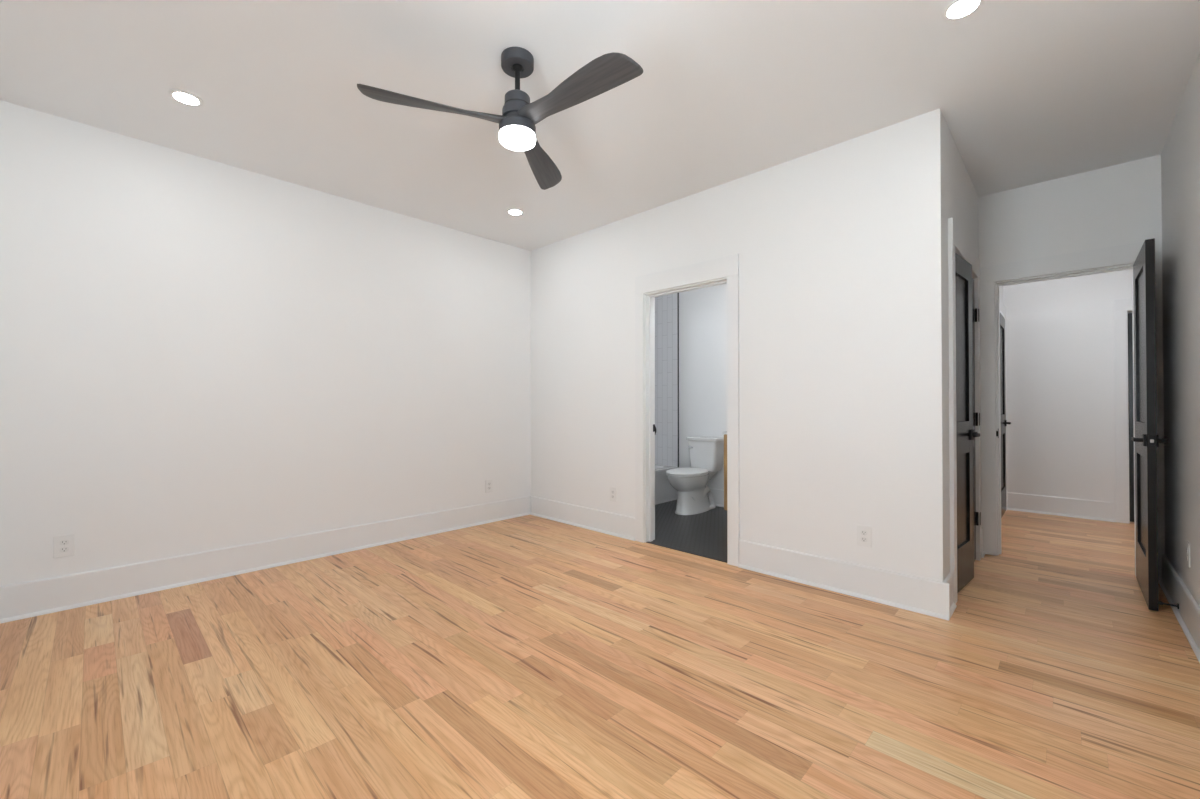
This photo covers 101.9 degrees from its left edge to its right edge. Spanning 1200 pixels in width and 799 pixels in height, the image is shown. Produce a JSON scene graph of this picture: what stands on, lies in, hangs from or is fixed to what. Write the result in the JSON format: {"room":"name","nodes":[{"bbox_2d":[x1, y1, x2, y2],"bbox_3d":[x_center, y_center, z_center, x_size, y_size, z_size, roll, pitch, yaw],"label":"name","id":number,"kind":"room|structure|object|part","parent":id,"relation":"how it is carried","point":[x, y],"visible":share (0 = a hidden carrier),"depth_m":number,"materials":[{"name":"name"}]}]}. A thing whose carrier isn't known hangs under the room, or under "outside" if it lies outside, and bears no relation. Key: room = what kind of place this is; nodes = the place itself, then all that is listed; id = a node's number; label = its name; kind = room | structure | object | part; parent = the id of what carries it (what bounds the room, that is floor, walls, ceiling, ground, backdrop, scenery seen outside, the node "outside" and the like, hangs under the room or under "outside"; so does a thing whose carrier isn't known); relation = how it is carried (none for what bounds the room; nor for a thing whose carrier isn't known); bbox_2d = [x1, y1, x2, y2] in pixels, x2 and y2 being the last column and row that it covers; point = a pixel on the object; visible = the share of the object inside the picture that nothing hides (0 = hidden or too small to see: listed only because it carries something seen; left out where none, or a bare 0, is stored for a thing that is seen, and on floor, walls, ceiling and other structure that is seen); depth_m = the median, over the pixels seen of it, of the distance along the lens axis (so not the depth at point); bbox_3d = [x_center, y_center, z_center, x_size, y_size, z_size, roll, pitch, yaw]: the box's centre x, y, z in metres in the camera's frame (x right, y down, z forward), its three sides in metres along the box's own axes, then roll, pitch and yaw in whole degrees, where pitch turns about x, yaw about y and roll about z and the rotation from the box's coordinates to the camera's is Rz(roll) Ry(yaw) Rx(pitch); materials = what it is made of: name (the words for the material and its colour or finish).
{"room":"empty bedroom","nodes":[
{"label":"empty bedroom","id":0,"kind":"room"},
{"bbox_2d":[0,100,530,585],"bbox_3d":[-2.017,-0.191,3.733,0.120,2.700,3.640,0,-1,44],"label":"wall","id":1,"kind":"structure","parent":0,"point":[198,354],"depth_m":3.17,"materials":[{"name":"white paint"}]},
{"bbox_2d":[53,534,74,557],"bbox_3d":[-2.939,0.803,2.671,0.008,0.120,0.080,0,-1,44],"label":"wall outlet","id":2,"kind":"object","parent":1,"relation":"attached to","point":[63,545],"visible":1,"depth_m":2.67,"materials":[{"name":"white plastic"}]},
{"bbox_2d":[60,540,68,544],"bbox_3d":[-2.937,0.784,2.670,0.002,0.029,0.034,0,-1,44],"label":"socket","id":3,"kind":"object","parent":2,"relation":"attached to","point":[62,542],"depth_m":2.67,"materials":[{"name":"grey plastic"}]},
{"bbox_2d":[60,547,68,551],"bbox_3d":[-2.937,0.823,2.669,0.002,0.029,0.034,0,-1,44],"label":"socket","id":4,"kind":"object","parent":2,"relation":"attached to","point":[62,549],"depth_m":2.67,"materials":[{"name":"grey plastic"}]},
{"bbox_2d":[0,496,530,623],"bbox_3d":[-1.922,1.067,3.714,0.029,0.184,3.520,0,-1,44],"label":"baseboard","id":5,"kind":"structure","parent":1,"relation":"attached to","point":[23,600],"depth_m":3.16,"materials":[{"name":"white paint"}]},
{"bbox_2d":[485,479,492,492],"bbox_3d":[-1.054,0.823,4.635,0.008,0.120,0.080,0,-1,44],"label":"wall outlet","id":6,"kind":"object","parent":1,"relation":"attached to","point":[489,483],"visible":1,"depth_m":4.63,"materials":[{"name":"white plastic"}]},
{"bbox_2d":[0,510,1199,798],"bbox_3d":[2.139,1.158,3.632,6.000,0.001,9.054,0,-1,44],"label":"floor","id":7,"kind":"structure","parent":0,"point":[527,656],"depth_m":1.97,"materials":[{"name":"brown wood"}]},
{"bbox_2d":[0,0,1199,250],"bbox_3d":[2.097,-1.602,3.677,6.330,0.120,9.240,0,-1,44],"label":"ceiling","id":8,"kind":"structure","parent":0,"point":[1026,92],"depth_m":2.37,"materials":[{"name":"white paint"}]},
{"bbox_2d":[168,89,203,106],"bbox_3d":[-2.129,-1.549,2.505,0.141,0.006,0.141,0,-1,44],"label":"recessed light","id":9,"kind":"object","parent":8,"relation":"in","point":[184,97],"visible":1,"depth_m":2.50,"materials":[{"name":"white paint"}]},
{"bbox_2d":[357,47,642,189],"bbox_3d":[-0.322,-1.361,2.112,1.070,0.390,1.152,0,-1,44],"label":"ceiling fan","id":10,"kind":"object","parent":8,"relation":"hanging from","point":[518,119],"visible":1,"depth_m":2.12,"materials":[{"name":"grey metal"}]},
{"bbox_3d":[-0.697,-1.260,2.096,0.616,0.045,0.143,0,-1,-21],"label":"fan blade","id":11,"kind":"part","parent":10,"relation":"part of","materials":[{"name":"grey wood"}]},
{"bbox_3d":[-0.376,-1.183,2.216,0.166,0.038,0.166,0,-1,44],"label":"lamp shade","id":12,"kind":"part","parent":10,"relation":"part of","materials":[{"name":"white glass"}]},
{"bbox_3d":[-0.320,-1.256,2.555,0.143,0.045,0.616,0,-1,9],"label":"fan blade","id":13,"kind":"part","parent":10,"relation":"part of","materials":[{"name":"grey wood"}]},
{"bbox_3d":[-0.113,-1.261,1.996,0.616,0.045,0.143,0,-1,39],"label":"fan blade","id":14,"kind":"part","parent":10,"relation":"part of","materials":[{"name":"grey wood"}]},
{"bbox_2d":[506,208,523,214],"bbox_3d":[-0.696,-1.536,3.993,0.141,0.006,0.141,0,-1,44],"label":"recessed light","id":15,"kind":"object","parent":8,"relation":"in","point":[513,211],"visible":1,"depth_m":3.98,"materials":[{"name":"white paint"}]},
{"bbox_2d":[941,0,984,20],"bbox_3d":[1.439,-1.554,1.931,0.141,0.006,0.141,0,-1,44],"label":"recessed light","id":16,"kind":"object","parent":8,"relation":"in","point":[955,10],"visible":1,"depth_m":1.94,"materials":[{"name":"white paint"}]},
{"bbox_2d":[655,293,677,466],"bbox_3d":[0.115,-0.369,5.451,0.758,2.314,1.550,0,-1,44],"label":"tub surround","id":17,"kind":"object","parent":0,"point":[666,306],"visible":0.07,"depth_m":5.85,"materials":[{"name":"white tile"}]},
{"bbox_2d":[649,500,726,560],"bbox_3d":[0.810,1.170,4.695,2.790,0.003,1.658,0,-1,44],"label":"floor","id":18,"kind":"structure","parent":0,"point":[705,533],"depth_m":4.33,"materials":[{"name":"black tile"}]},
{"bbox_2d":[655,464,676,504],"bbox_3d":[0.116,0.981,5.437,0.740,0.385,1.524,0,-1,44],"label":"bathtub","id":19,"kind":"object","parent":18,"relation":"on","point":[664,492],"visible":0.12,"depth_m":5.56,"materials":[{"name":"white ceramic"}]},
{"bbox_2d":[666,436,723,514],"bbox_3d":[0.980,0.807,5.135,0.386,0.795,0.741,0,-1,44],"label":"toilet","id":20,"kind":"object","parent":18,"relation":"on","point":[706,453],"visible":0.99,"depth_m":5.10,"materials":[{"name":"white ceramic"}]},
{"bbox_3d":[0.901,0.768,5.054,0.368,0.016,0.510,0,-1,44],"label":"seat","id":21,"kind":"part","parent":20,"relation":"part of","materials":[{"name":"white plastic"}]},
{"bbox_3d":[0.900,0.745,5.053,0.372,0.024,0.512,0,-1,44],"label":"seat lid","id":22,"kind":"part","parent":20,"relation":"part of","materials":[{"name":"white plastic"}]},
{"bbox_3d":[1.160,0.431,5.326,0.386,0.040,0.222,0,-1,44],"label":"tank lid","id":23,"kind":"part","parent":20,"relation":"part of","materials":[{"name":"white ceramic"}]},
{"bbox_3d":[1.161,0.609,5.325,0.360,0.317,0.205,0,-1,44],"label":"tank","id":24,"kind":"part","parent":20,"relation":"part of","materials":[{"name":"white ceramic"}]},
{"bbox_2d":[722,432,726,509],"bbox_3d":[1.694,0.741,4.599,0.912,0.852,0.546,0,-1,44],"label":"bathroom vanity","id":25,"kind":"object","parent":18,"relation":"on","point":[724,433],"visible":0.08,"depth_m":4.72,"materials":[{"name":"brown wood"}]},
{"bbox_3d":[1.370,0.704,4.587,0.442,0.724,0.020,0,-1,44],"label":"cabinet door","id":26,"kind":"part","parent":25,"relation":"part of","materials":[{"name":"brown wood"}]},
{"bbox_2d":[656,284,726,489],"bbox_3d":[1.426,-0.177,5.348,3.030,2.700,0.120,0,-1,44],"label":"wall","id":27,"kind":"structure","parent":0,"point":[702,311],"depth_m":5.51,"materials":[{"name":"white paint"}]},
{"bbox_2d":[678,293,678,466],"bbox_3d":[0.922,-0.363,5.740,0.007,2.320,0.014,0,-1,44],"label":"trim","id":28,"kind":"structure","parent":27,"relation":"attached to","point":[678,293],"depth_m":5.74,"materials":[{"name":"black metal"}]},
{"bbox_2d":[710,488,723,506],"bbox_3d":[1.652,1.078,5.017,2.020,0.184,0.029,0,-1,44],"label":"baseboard","id":29,"kind":"structure","parent":27,"relation":"attached to","point":[718,494],"depth_m":5.35,"materials":[{"name":"white paint"}]},
{"bbox_2d":[530,108,946,581],"bbox_3d":[0.547,-0.190,3.877,3.620,2.700,0.120,0,-1,44],"label":"wall","id":30,"kind":"structure","parent":0,"point":[840,247],"depth_m":3.07,"materials":[{"name":"white paint"}]},
{"bbox_2d":[530,496,634,540],"bbox_3d":[-0.205,1.073,4.485,1.379,0.184,0.029,0,-1,44],"label":"baseboard","id":31,"kind":"structure","parent":30,"relation":"attached to","point":[614,524],"depth_m":4.41,"materials":[{"name":"white paint"}]},
{"bbox_2d":[610,487,616,501],"bbox_3d":[0.113,0.817,4.196,0.080,0.120,0.008,0,-1,44],"label":"wall outlet","id":32,"kind":"object","parent":30,"relation":"attached to","point":[613,491],"visible":1,"depth_m":4.19,"materials":[{"name":"white plastic"}]},
{"bbox_2d":[635,253,739,566],"bbox_3d":[0.671,0.074,3.740,0.925,2.170,0.142,0,-1,44],"label":"door frame","id":33,"kind":"structure","parent":30,"relation":"attached to","point":[726,266],"depth_m":3.84,"materials":[{"name":"white paint"}]},
{"bbox_2d":[738,540,949,620],"bbox_3d":[1.392,1.060,2.951,1.192,0.184,0.029,0,-1,44],"label":"baseboard","id":34,"kind":"structure","parent":30,"relation":"attached to","point":[929,597],"depth_m":2.86,"materials":[{"name":"white paint"}]},
{"bbox_2d":[857,525,871,547],"bbox_3d":[1.536,0.794,2.830,0.080,0.120,0.008,0,-1,44],"label":"wall outlet","id":35,"kind":"object","parent":30,"relation":"attached to","point":[864,533],"visible":1,"depth_m":2.83,"materials":[{"name":"white plastic"}]},
{"bbox_2d":[944,118,1002,575],"bbox_3d":[3.111,-0.189,4.028,0.130,2.700,3.650,0,-1,44],"label":"wall","id":36,"kind":"structure","parent":0,"point":[961,197],"depth_m":2.89,"materials":[{"name":"white paint"}]},
{"bbox_2d":[944,572,956,617],"bbox_3d":[1.895,1.057,2.636,0.029,0.184,0.213,0,-1,44],"label":"baseboard","id":37,"kind":"structure","parent":36,"relation":"attached to","point":[949,579],"depth_m":2.66,"materials":[{"name":"white paint"}]},
{"bbox_2d":[948,218,981,603],"bbox_3d":[2.377,0.069,3.151,0.022,2.170,1.180,0,-1,44],"label":"door frame","id":38,"kind":"structure","parent":36,"relation":"attached to","point":[957,243],"depth_m":2.76,"materials":[{"name":"white paint"}]},
{"bbox_2d":[955,253,979,592],"bbox_3d":[2.219,0.136,2.966,0.507,2.008,0.081,0,-1,-41],"label":"door","id":39,"kind":"structure","parent":36,"relation":"in","point":[965,434],"depth_m":3.02,"materials":[{"name":"black paint"}]},
{"bbox_3d":[2.356,0.223,3.086,0.064,0.064,0.009,0,-1,-41],"label":"lever","id":40,"kind":"part","parent":39,"relation":"part of","materials":[{"name":"black metal"}]},
{"bbox_3d":[2.332,0.223,3.034,0.130,0.022,0.037,0,-1,-41],"label":"lever handle","id":41,"kind":"part","parent":39,"relation":"part of","materials":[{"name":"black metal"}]},
{"bbox_2d":[972,278,980,560],"bbox_3d":[2.550,0.139,3.340,0.081,2.008,0.514,0,-1,44],"label":"door","id":42,"kind":"structure","parent":36,"relation":"in","point":[975,415],"depth_m":3.48,"materials":[{"name":"black paint"}]},
{"bbox_2d":[981,529,984,557],"bbox_3d":[2.833,1.066,3.612,0.029,0.184,0.126,0,-1,44],"label":"baseboard","id":43,"kind":"structure","parent":36,"relation":"attached to","point":[983,552],"depth_m":3.64,"materials":[{"name":"white paint"}]},
{"bbox_2d":[1000,300,1006,510],"bbox_3d":[4.035,0.094,4.893,0.022,2.150,0.870,0,-1,44],"label":"door frame","id":44,"kind":"structure","parent":36,"relation":"attached to","point":[1002,307],"depth_m":5.15,"materials":[{"name":"white paint"}]},
{"bbox_2d":[1000,313,1010,517],"bbox_3d":[4.045,0.153,4.883,0.081,2.008,0.694,0,-1,44],"label":"door","id":45,"kind":"structure","parent":36,"relation":"in","point":[1004,422],"depth_m":5.02,"materials":[{"name":"black paint"}]},
{"bbox_2d":[1003,269,1131,522],"bbox_3d":[5.322,-0.186,4.353,2.630,2.700,0.120,0,-1,44],"label":"wall","id":46,"kind":"structure","parent":0,"point":[1060,386],"depth_m":4.90,"materials":[{"name":"white paint"}]},
{"bbox_2d":[1007,492,1115,521],"bbox_3d":[4.615,1.077,4.917,0.813,0.184,0.029,0,-1,44],"label":"baseboard","id":47,"kind":"structure","parent":46,"relation":"attached to","point":[1050,505],"depth_m":4.89,"materials":[{"name":"white paint"}]},
{"bbox_2d":[1114,298,1131,523],"bbox_3d":[5.249,0.104,4.322,0.935,2.120,0.022,0,-1,44],"label":"door frame","id":48,"kind":"structure","parent":46,"relation":"attached to","point":[1121,306],"depth_m":4.61,"materials":[{"name":"white paint"}]},
{"bbox_2d":[1128,313,1133,521],"bbox_3d":[5.304,0.169,4.839,0.740,1.975,0.036,0,-1,-40],"label":"door","id":49,"kind":"structure","parent":46,"relation":"in","point":[1130,332],"depth_m":4.60,"materials":[{"name":"black paint"}]},
{"bbox_2d":[978,155,1164,579],"bbox_3d":[3.868,-0.199,2.831,2.620,2.700,0.120,0,-1,44],"label":"wall","id":50,"kind":"structure","parent":0,"point":[1120,204],"depth_m":3.31,"materials":[{"name":"white paint"}]},
{"bbox_2d":[980,240,1159,582],"bbox_3d":[3.239,0.076,3.417,0.882,2.160,0.142,0,-1,44],"label":"door frame","id":51,"kind":"structure","parent":50,"relation":"attached to","point":[1128,253],"depth_m":3.62,"materials":[{"name":"white paint"}]},
{"bbox_2d":[1131,238,1167,610],"bbox_3d":[3.216,0.135,2.875,0.127,2.008,0.696,0,-1,44],"label":"door","id":52,"kind":"structure","parent":50,"relation":"in","point":[1146,439],"depth_m":2.67,"materials":[{"name":"black paint"}]},
{"bbox_3d":[3.030,0.225,2.745,0.037,0.022,0.130,0,-1,44],"label":"lever handle","id":53,"kind":"part","parent":52,"relation":"part of","materials":[{"name":"black metal"}]},
{"bbox_3d":[3.010,0.225,2.691,0.009,0.064,0.064,0,-1,44],"label":"lever","id":54,"kind":"part","parent":52,"relation":"part of","materials":[{"name":"black metal"}]},
{"bbox_3d":[2.982,0.224,2.631,0.025,0.060,0.002,0,-1,44],"label":"latch plate","id":55,"kind":"part","parent":52,"relation":"part of","materials":[{"name":"black metal"}]},
{"bbox_3d":[3.095,0.225,2.683,0.037,0.022,0.130,0,-1,44],"label":"lever handle","id":56,"kind":"part","parent":52,"relation":"part of","materials":[{"name":"black metal"}]},
{"bbox_2d":[1158,601,1178,608],"bbox_3d":[3.053,1.101,2.615,0.072,0.028,0.028,0,-1,44],"label":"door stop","id":57,"kind":"object","parent":52,"relation":"attached to","point":[1159,602],"visible":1,"depth_m":2.61,"materials":[{"name":"black metal"}]},
{"bbox_2d":[1161,52,1199,606],"bbox_3d":[1.789,-0.214,1.150,0.120,2.700,5.185,0,-1,44],"label":"wall","id":58,"kind":"structure","parent":0,"point":[1180,155],"depth_m":2.55,"materials":[{"name":"white paint"}]},
{"bbox_2d":[1159,554,1199,662],"bbox_3d":[1.777,1.045,1.233,0.029,0.184,5.065,0,-1,44],"label":"baseboard","id":59,"kind":"structure","parent":58,"relation":"attached to","point":[1171,584],"depth_m":2.50,"materials":[{"name":"white paint"}]},
{"bbox_2d":[1186,540,1190,567],"bbox_3d":[2.953,0.776,2.446,0.008,0.120,0.080,0,-1,44],"label":"wall outlet","id":60,"kind":"object","parent":58,"relation":"attached to","point":[1188,563],"visible":1,"depth_m":2.42,"materials":[{"name":"white plastic"}]},
{"bbox_3d":[2.097,1.220,3.652,6.330,0.116,9.240,0,-1,44],"label":"floor","id":61,"kind":"structure","parent":0,"visible":0},
{"bbox_2d":[646,542,726,562],"bbox_3d":[0.648,1.159,3.707,0.745,0.007,0.028,0,-1,44],"label":"threshold","id":62,"kind":"object","parent":61,"relation":"on","point":[646,542],"visible":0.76,"depth_m":3.68,"materials":[{"name":"brown wood"}]}
]}

